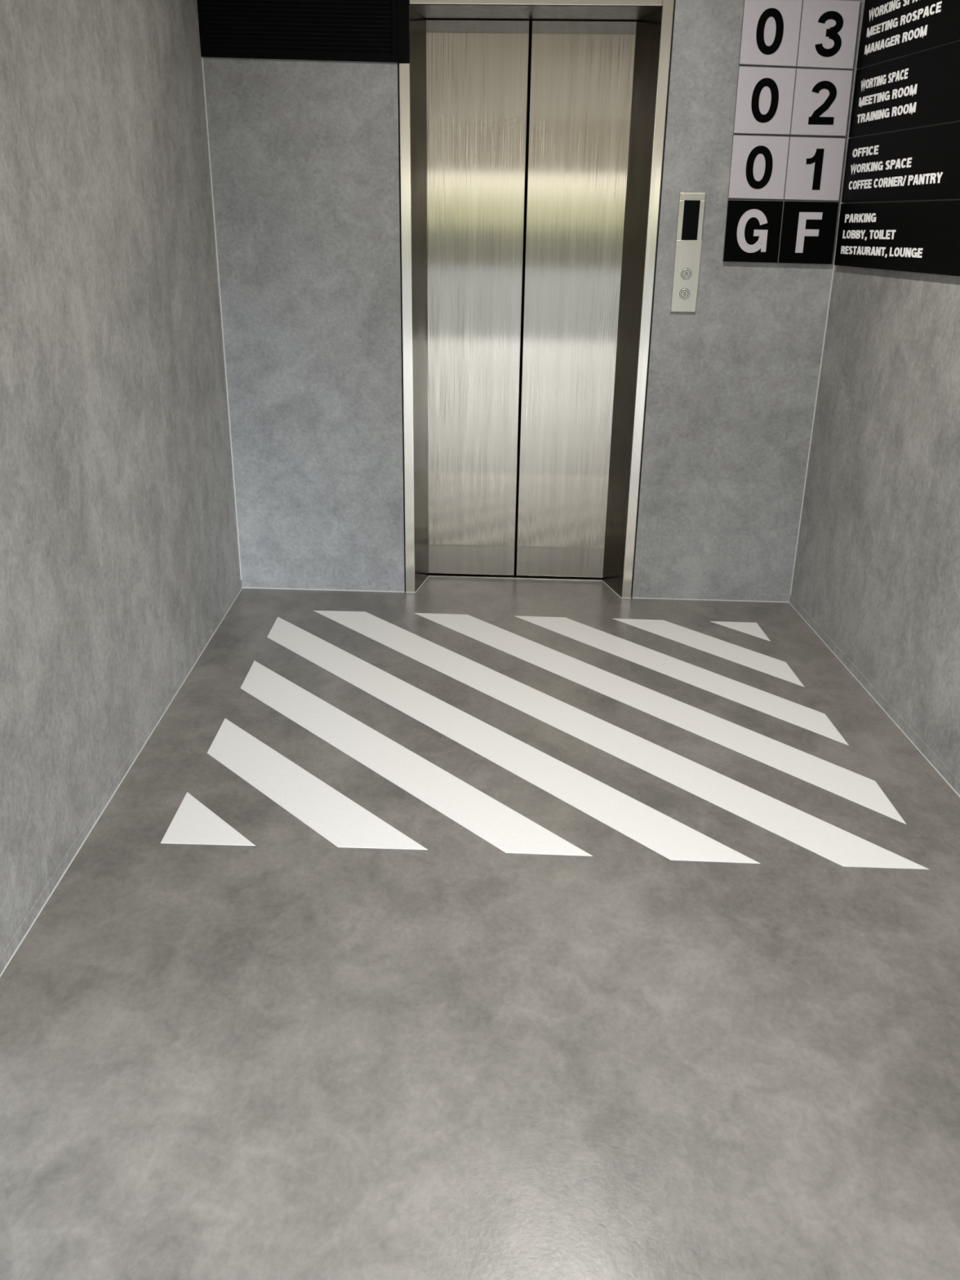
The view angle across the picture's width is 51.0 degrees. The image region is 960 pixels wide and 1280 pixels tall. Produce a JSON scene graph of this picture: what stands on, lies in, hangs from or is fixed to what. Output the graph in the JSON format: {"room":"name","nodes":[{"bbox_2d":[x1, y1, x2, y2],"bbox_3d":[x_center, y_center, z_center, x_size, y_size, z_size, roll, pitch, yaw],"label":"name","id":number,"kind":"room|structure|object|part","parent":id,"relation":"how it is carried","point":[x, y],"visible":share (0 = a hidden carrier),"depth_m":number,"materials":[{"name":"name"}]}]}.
{"room":"lobby","nodes":[
{"label":"lobby","id":0,"kind":"room"},
{"bbox_2d":[0,0,240,956],"bbox_3d":[-1.102,-1.102,2.753,0.200,2.850,3.090,0,21,-2],"label":"wall","id":1,"kind":"structure","parent":0,"point":[119,554],"depth_m":2.62,"materials":[{"name":"grey concrete"}]},
{"bbox_2d":[0,580,242,977],"bbox_3d":[-1.018,0.262,3.134,0.003,0.033,2.806,0,21,-2],"label":"baseboard","id":2,"kind":"structure","parent":1,"relation":"attached to","point":[28,921],"depth_m":2.66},
{"bbox_2d":[201,57,241,580],"bbox_3d":[-1.030,-1.575,3.922,0.004,2.813,0.004,2,21,2],"label":"trim","id":3,"kind":"structure","parent":1,"relation":"attached to","point":[202,57],"depth_m":4.02,"materials":[{"name":"grey"}]},
{"bbox_2d":[0,576,959,1279],"bbox_3d":[-1.110,2.151,-1.410,10.000,0.200,13.162,2,21,2],"label":"floor","id":4,"kind":"structure","parent":0,"point":[294,1054],"depth_m":2.00,"materials":[{"name":"grey concrete"}]},
{"bbox_2d":[160,791,255,845],"bbox_3d":[-0.687,0.470,2.656,0.253,0.002,0.256,2,21,2],"label":"floor marking","id":5,"kind":"object","parent":4,"relation":"on","point":[193,823],"depth_m":2.60,"materials":[{"name":"white paint"}]},
{"bbox_2d":[207,718,427,849],"bbox_3d":[-0.533,0.408,2.822,0.162,0.002,1.007,-18,28,-40],"label":"floor marking","id":6,"kind":"object","parent":4,"relation":"on","point":[332,815],"depth_m":2.77,"materials":[{"name":"white paint"}]},
{"bbox_2d":[240,661,592,856],"bbox_3d":[-0.330,0.326,3.041,0.162,0.002,1.662,-17,28,-39],"label":"floor marking","id":7,"kind":"object","parent":4,"relation":"on","point":[493,821],"depth_m":2.91,"materials":[{"name":"white paint"}]},
{"bbox_2d":[266,616,759,863],"bbox_3d":[-0.124,0.248,3.250,0.159,0.002,2.306,-17,27,-38],"label":"floor marking","id":8,"kind":"object","parent":4,"relation":"on","point":[672,839],"depth_m":2.99,"materials":[{"name":"white paint"}]},
{"bbox_2d":[313,610,928,869],"bbox_3d":[0.210,0.221,3.333,0.162,0.002,2.564,-17,27,-38],"label":"floor marking","id":9,"kind":"object","parent":4,"relation":"on","point":[837,845],"depth_m":3.02,"materials":[{"name":"white paint"}]},
{"bbox_2d":[414,613,906,824],"bbox_3d":[0.490,0.171,3.472,0.160,0.002,2.138,-17,27,-38],"label":"floor marking","id":10,"kind":"object","parent":4,"relation":"on","point":[864,791],"depth_m":3.28,"materials":[{"name":"white paint"}]},
{"bbox_2d":[513,615,848,745],"bbox_3d":[0.695,0.095,3.675,0.152,0.002,1.511,-17,27,-38],"label":"floor marking","id":11,"kind":"object","parent":4,"relation":"on","point":[799,715],"depth_m":3.59,"materials":[{"name":"white paint"}]},
{"bbox_2d":[613,618,804,686],"bbox_3d":[0.894,0.021,3.875,0.150,0.002,0.897,-17,27,-38],"label":"floor marking","id":12,"kind":"object","parent":4,"relation":"on","point":[776,668],"depth_m":3.85,"materials":[{"name":"white paint"}]},
{"bbox_2d":[710,621,770,641],"bbox_3d":[1.037,-0.036,4.026,0.200,0.002,0.211,2,21,2],"label":"floor marking","id":13,"kind":"object","parent":4,"relation":"on","point":[752,628],"depth_m":4.06,"materials":[{"name":"white paint"}]},
{"bbox_2d":[426,18,636,578],"bbox_3d":[0.201,-1.651,4.632,1.600,3.150,0.925,2,21,2],"label":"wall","id":14,"kind":"structure","parent":0,"point":[531,20],"depth_m":4.97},
{"bbox_2d":[203,0,865,597],"bbox_3d":[0.171,-1.573,4.017,2.398,2.850,0.270,2,21,2],"label":"wall","id":15,"kind":"structure","parent":0,"point":[305,154],"depth_m":4.02,"materials":[{"name":"grey concrete"}]},
{"bbox_2d":[196,0,397,62],"bbox_3d":[-0.658,-2.391,3.586,0.722,0.579,0.010,2,21,2],"label":"air vent","id":16,"kind":"object","parent":15,"relation":"in","point":[336,30],"visible":1,"depth_m":3.65,"materials":[{"name":"black metal"}]},
{"bbox_2d":[241,586,404,592],"bbox_3d":[-0.691,-0.221,4.428,0.720,0.006,0.005,2,21,2],"label":"trim","id":17,"kind":"structure","parent":15,"relation":"attached to","point":[242,587],"depth_m":4.43,"materials":[{"name":"grey"}]},
{"bbox_2d":[396,0,409,62],"bbox_3d":[-0.274,-2.379,3.574,0.043,0.580,0.010,2,21,2],"label":"strip","id":18,"kind":"object","parent":15,"relation":"attached to","point":[402,6],"visible":1,"depth_m":3.64,"materials":[{"name":"black metal"}]},
{"bbox_2d":[241,581,790,601],"bbox_3d":[0.145,-0.213,4.399,2.398,0.037,0.003,2,21,2],"label":"baseboard","id":19,"kind":"structure","parent":15,"relation":"attached to","point":[636,593],"depth_m":4.38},
{"bbox_2d":[399,0,674,599],"bbox_3d":[0.188,-1.301,4.121,0.984,2.267,0.290,2,21,2],"label":"elevator","id":20,"kind":"object","parent":15,"relation":"attached to","point":[598,90],"visible":0.99,"depth_m":4.13,"materials":[{"name":"metal"}]},
{"bbox_3d":[-0.291,-1.160,4.053,0.040,2.039,0.012,2,21,2],"label":"trim","id":21,"kind":"part","parent":20,"relation":"part of","materials":[{"name":"metal"}]},
{"bbox_3d":[-0.031,-1.340,4.256,0.409,2.213,0.030,2,21,2],"label":"door panel","id":22,"kind":"part","parent":20,"relation":"part of","materials":[{"name":"metal"}]},
{"bbox_3d":[0.163,-0.288,4.639,0.800,0.003,0.024,2,21,2],"label":"sill","id":23,"kind":"part","parent":20,"relation":"part of","materials":[{"name":"metal"}]},
{"bbox_3d":[0.198,-2.289,3.593,0.904,0.040,0.012,2,21,2],"label":"head trim","id":24,"kind":"part","parent":20,"relation":"part of","materials":[{"name":"metal"}]},
{"bbox_3d":[0.388,-1.328,4.242,0.411,2.213,0.030,2,21,2],"label":"door panel","id":25,"kind":"part","parent":20,"relation":"part of","materials":[{"name":"metal"}]},
{"bbox_3d":[0.654,-1.238,3.980,0.039,2.266,0.012,2,21,2],"label":"trim","id":26,"kind":"part","parent":20,"relation":"part of","materials":[{"name":"metal"}]},
{"bbox_2d":[671,192,705,311],"bbox_3d":[0.799,-1.486,3.871,0.098,0.427,0.012,2,21,2],"label":"panel","id":27,"kind":"object","parent":15,"relation":"attached to","point":[691,205],"visible":1,"depth_m":3.87,"materials":[{"name":"metal"}]},
{"bbox_2d":[632,597,789,603],"bbox_3d":[1.001,-0.173,4.372,0.677,0.006,0.005,2,21,2],"label":"trim","id":28,"kind":"structure","parent":15,"relation":"attached to","point":[633,597],"depth_m":4.37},
{"bbox_2d":[722,199,783,262],"bbox_3d":[1.039,-1.555,3.831,0.211,0.220,0.018,2,21,2],"label":"number sign","id":29,"kind":"object","parent":15,"relation":"attached to","point":[753,228],"visible":1,"depth_m":3.82,"materials":[{"name":"black plastic"}]},
{"bbox_2d":[727,134,789,199],"bbox_3d":[1.038,-1.760,3.752,0.210,0.218,0.017,2,21,2],"label":"number sign","id":30,"kind":"object","parent":15,"relation":"attached to","point":[758,163],"visible":1,"depth_m":3.74,"materials":[{"name":"grey plastic"}]},
{"bbox_2d":[733,66,795,135],"bbox_3d":[1.038,-1.966,3.672,0.209,0.223,0.017,2,21,2],"label":"number sign","id":31,"kind":"object","parent":15,"relation":"attached to","point":[764,99],"visible":1,"depth_m":3.67,"materials":[{"name":"grey plastic"}]},
{"bbox_2d":[738,0,802,67],"bbox_3d":[1.037,-2.170,3.593,0.207,0.220,0.017,2,21,2],"label":"number sign","id":32,"kind":"object","parent":15,"relation":"attached to","point":[771,28],"visible":1,"depth_m":3.59,"materials":[{"name":"grey plastic"}]},
{"bbox_2d":[777,200,838,264],"bbox_3d":[1.244,-1.548,3.825,0.208,0.221,0.018,2,21,2],"label":"number sign","id":33,"kind":"object","parent":15,"relation":"attached to","point":[807,231],"visible":1,"depth_m":3.82,"materials":[{"name":"black plastic"}]},
{"bbox_2d":[783,136,844,201],"bbox_3d":[1.243,-1.752,3.746,0.207,0.217,0.017,2,21,2],"label":"number sign","id":34,"kind":"object","parent":15,"relation":"attached to","point":[814,164],"visible":1,"depth_m":3.74,"materials":[{"name":"grey plastic"}]},
{"bbox_2d":[789,202,842,594],"bbox_3d":[1.361,-1.507,3.842,0.004,2.813,0.004,2,21,2],"label":"trim","id":35,"kind":"structure","parent":15,"relation":"attached to","point":[842,202],"depth_m":4.08,"materials":[{"name":"grey"}]},
{"bbox_2d":[790,67,852,137],"bbox_3d":[1.241,-1.957,3.666,0.206,0.220,0.017,2,21,2],"label":"number sign","id":36,"kind":"object","parent":15,"relation":"attached to","point":[821,97],"visible":1,"depth_m":3.66,"materials":[{"name":"grey plastic"}]},
{"bbox_2d":[795,0,860,70],"bbox_3d":[1.239,-2.158,3.588,0.205,0.220,0.018,2,21,2],"label":"number sign","id":37,"kind":"object","parent":15,"relation":"attached to","point":[828,33],"visible":1,"depth_m":3.58,"materials":[{"name":"grey plastic"}]},
{"bbox_2d":[791,199,959,781],"bbox_3d":[1.467,-0.721,1.874,0.200,2.850,4.783,1,21,0],"label":"wall","id":38,"kind":"structure","parent":0,"point":[877,567],"depth_m":3.30,"materials":[{"name":"grey concrete"}]},
{"bbox_2d":[788,594,959,797],"bbox_3d":[1.346,0.636,2.261,0.003,0.037,4.504,1,21,0],"label":"baseboard","id":39,"kind":"structure","parent":38,"relation":"attached to","point":[909,732],"depth_m":3.35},
{"bbox_2d":[834,200,959,275],"bbox_3d":[1.357,-1.294,3.214,0.017,0.233,1.270,1,21,0],"label":"board","id":40,"kind":"object","parent":38,"relation":"attached to","point":[923,237],"visible":1,"depth_m":3.22,"materials":[{"name":"black plastic"}]},
{"bbox_2d":[840,121,959,203],"bbox_3d":[1.359,-1.491,3.145,0.017,0.256,1.284,1,21,0],"label":"board","id":41,"kind":"object","parent":38,"relation":"attached to","point":[919,163],"visible":1,"depth_m":3.20,"materials":[{"name":"black plastic"}]},
{"bbox_2d":[848,40,959,137],"bbox_3d":[1.363,-1.690,3.075,0.017,0.281,1.297,1,21,0],"label":"board","id":42,"kind":"object","parent":38,"relation":"attached to","point":[921,89],"visible":1,"depth_m":3.18,"materials":[{"name":"black plastic"}]},
{"bbox_2d":[856,0,959,69],"bbox_3d":[1.366,-1.892,3.004,0.017,0.304,1.311,1,21,0],"label":"board","id":43,"kind":"object","parent":38,"relation":"attached to","point":[891,29],"visible":1,"depth_m":3.22,"materials":[{"name":"black plastic"}]}
]}

